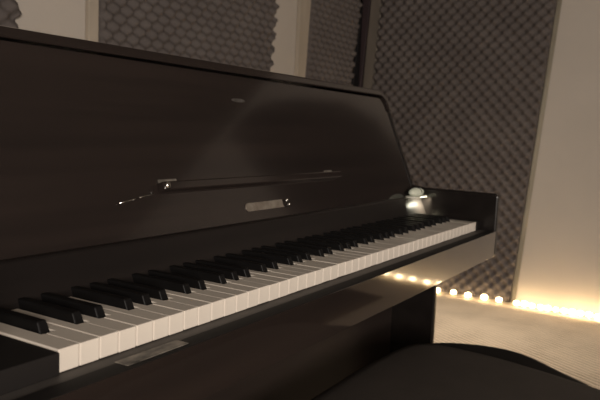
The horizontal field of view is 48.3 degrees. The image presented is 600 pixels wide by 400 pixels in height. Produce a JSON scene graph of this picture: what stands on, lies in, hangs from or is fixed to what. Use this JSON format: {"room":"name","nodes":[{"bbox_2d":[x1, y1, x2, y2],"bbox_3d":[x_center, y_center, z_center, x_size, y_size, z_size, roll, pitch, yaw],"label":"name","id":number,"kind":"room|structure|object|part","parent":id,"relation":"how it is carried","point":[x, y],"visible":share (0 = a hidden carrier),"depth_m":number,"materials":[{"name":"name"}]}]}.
{"room":"music room","nodes":[
{"label":"music room","id":0,"kind":"room"},
{"bbox_2d":[15,0,296,75],"bbox_3d":[-1.282,-0.576,1.718,0.120,2.550,6.340,6,7,31],"label":"wall","id":1,"kind":"structure","parent":0,"point":[66,18],"depth_m":2.39,"materials":[{"name":"paint"}]},
{"bbox_2d":[0,0,21,27],"bbox_3d":[-1.265,-0.676,1.577,0.035,2.280,1.392,6,7,31],"label":"panel","id":2,"kind":"object","parent":1,"relation":"attached to","point":[9,9],"visible":0.08,"depth_m":2.14,"materials":[{"name":"grey fabric"}]},
{"bbox_2d":[85,0,98,41],"bbox_3d":[-0.758,-0.622,2.438,0.022,2.540,0.046,6,7,31],"label":"trim","id":3,"kind":"structure","parent":1,"relation":"attached to","point":[91,6],"depth_m":2.42,"materials":[{"name":"beige wood"}]},
{"bbox_2d":[98,0,279,71],"bbox_3d":[-0.407,-0.783,2.974,0.036,2.280,1.221,6,7,31],"label":"panel","id":4,"kind":"object","parent":1,"relation":"attached to","point":[240,33],"visible":0.2,"depth_m":2.91,"materials":[{"name":"grey fabric"}]},
{"bbox_2d":[294,0,310,76],"bbox_3d":[0.021,-0.719,3.707,0.022,2.540,0.181,6,7,31],"label":"trim","id":5,"kind":"structure","parent":1,"relation":"attached to","point":[303,6],"depth_m":3.64,"materials":[{"name":"beige wood"}]},
{"bbox_2d":[305,0,362,85],"bbox_3d":[0.217,-0.860,3.990,0.036,2.280,0.797,6,7,31],"label":"panel","id":6,"kind":"object","parent":1,"relation":"attached to","point":[334,26],"visible":0.36,"depth_m":3.93,"materials":[{"name":"grey fabric"}]},
{"bbox_2d":[351,8,361,86],"bbox_3d":[0.324,-0.757,4.191,0.030,2.543,0.392,6,7,31],"label":"trim","id":7,"kind":"structure","parent":1,"relation":"attached to","point":[355,79],"depth_m":4.20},
{"bbox_2d":[375,0,599,316],"bbox_3d":[2.480,-0.556,3.067,4.900,2.550,0.120,6,7,31],"label":"wall","id":8,"kind":"structure","parent":0,"point":[560,267],"depth_m":3.65,"materials":[{"name":"paint"}]},
{"bbox_2d":[358,0,370,86],"bbox_3d":[0.396,-0.756,4.243,0.159,2.543,0.030,6,7,31],"label":"trim","id":9,"kind":"structure","parent":8,"relation":"attached to","point":[366,7],"depth_m":4.20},
{"bbox_2d":[363,0,381,88],"bbox_3d":[0.433,-0.754,4.227,0.205,2.540,0.018,6,7,31],"label":"trim","id":10,"kind":"structure","parent":8,"relation":"attached to","point":[369,71],"depth_m":4.19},
{"bbox_2d":[372,0,556,301],"bbox_3d":[0.911,-0.701,3.926,1.190,2.526,0.036,6,7,31],"label":"panel","id":11,"kind":"object","parent":8,"relation":"attached to","point":[462,81],"visible":0.68,"depth_m":3.89,"materials":[{"name":"grey fabric"}]},
{"bbox_2d":[510,0,561,302],"bbox_3d":[1.356,-0.661,3.672,0.217,2.536,0.010,6,7,31],"label":"trim","id":12,"kind":"structure","parent":8,"relation":"attached to","point":[559,2],"depth_m":3.72,"materials":[{"name":"beige wood"}]},
{"bbox_2d":[434,292,599,389],"bbox_3d":[0.801,0.962,0.556,5.140,0.100,6.340,6,7,31],"label":"floor","id":13,"kind":"structure","parent":0,"point":[569,344],"depth_m":3.28,"materials":[{"name":"beige carpet"}]},
{"bbox_2d":[0,25,499,399],"bbox_3d":[-0.114,0.281,1.215,0.540,1.046,1.394,6,7,31],"label":"upright piano","id":14,"kind":"object","parent":13,"relation":"on","point":[173,227],"visible":0.99,"depth_m":0.95,"materials":[{"name":"brown wood"}]},
{"bbox_3d":[-0.143,0.149,0.653,0.017,0.002,0.085,6,7,31],"label":"strike plate","id":15,"kind":"part","parent":14,"relation":"part of","materials":[{"name":"metal"}]},
{"bbox_3d":[-0.222,-0.226,1.243,0.240,0.055,1.394,6,7,31],"label":"lid","id":16,"kind":"part","parent":14,"relation":"part of","materials":[{"name":"brown wood"}]},
{"bbox_3d":[-0.104,-0.092,1.182,0.120,0.257,1.356,6,7,31],"label":"panel","id":17,"kind":"part","parent":14,"relation":"part of","materials":[{"name":"brown wood"}]},
{"bbox_3d":[0.089,0.120,1.079,0.038,0.010,1.356,6,7,31],"label":"key rail","id":18,"kind":"part","parent":14,"relation":"part of","materials":[{"name":"black wood"}]},
{"bbox_3d":[-0.062,0.009,1.170,0.008,0.014,0.112,6,7,31],"label":"lock plate","id":19,"kind":"part","parent":14,"relation":"part of","materials":[{"name":"silver metal"}]},
{"bbox_3d":[-0.120,0.436,1.232,0.020,0.554,1.356,6,7,31],"label":"panel","id":20,"kind":"part","parent":14,"relation":"part of","materials":[{"name":"brown wood"}]},
{"bbox_2d":[405,187,426,197],"bbox_3d":[0.293,-0.020,1.684,0.032,0.025,0.092,6,7,31],"label":"lamp","id":21,"kind":"object","parent":14,"relation":"on","point":[416,192],"visible":1,"depth_m":1.66,"materials":[{"name":"white glass"}]},
{"bbox_3d":[0.293,-0.021,1.684,0.029,0.019,0.072,6,7,31],"label":"globe","id":22,"kind":"part","parent":21,"relation":"part of"},
{"bbox_3d":[0.244,0.262,1.803,0.540,0.994,0.018,6,7,31],"label":"panel","id":23,"kind":"part","parent":14,"relation":"part of","materials":[{"name":"brown wood"}]},
{"bbox_2d":[311,343,599,399],"bbox_3d":[0.233,0.593,1.065,0.500,0.484,0.940,6,7,31],"label":"piano bench","id":24,"kind":"object","parent":13,"relation":"on","point":[432,371],"visible":1,"depth_m":1.25,"materials":[{"name":"black leather"}]},
{"bbox_3d":[0.243,0.405,1.044,0.496,0.094,0.940,6,7,31],"label":"seat","id":25,"kind":"part","parent":24,"relation":"part of","materials":[{"name":"black leather"}]},
{"bbox_2d":[437,288,599,318],"bbox_3d":[1.666,0.626,3.510,2.266,0.033,0.036,6,7,31],"label":"string","id":26,"kind":"object","parent":13,"relation":"on","point":[453,292],"visible":0.91,"depth_m":3.73,"materials":[{"name":"white plastic"}]},
{"bbox_3d":[1.474,0.606,3.627,0.038,0.028,0.035,6,7,31],"label":"bulb","id":27,"kind":"part","parent":26,"relation":"part of","materials":[{"name":"white glass"}]}
]}

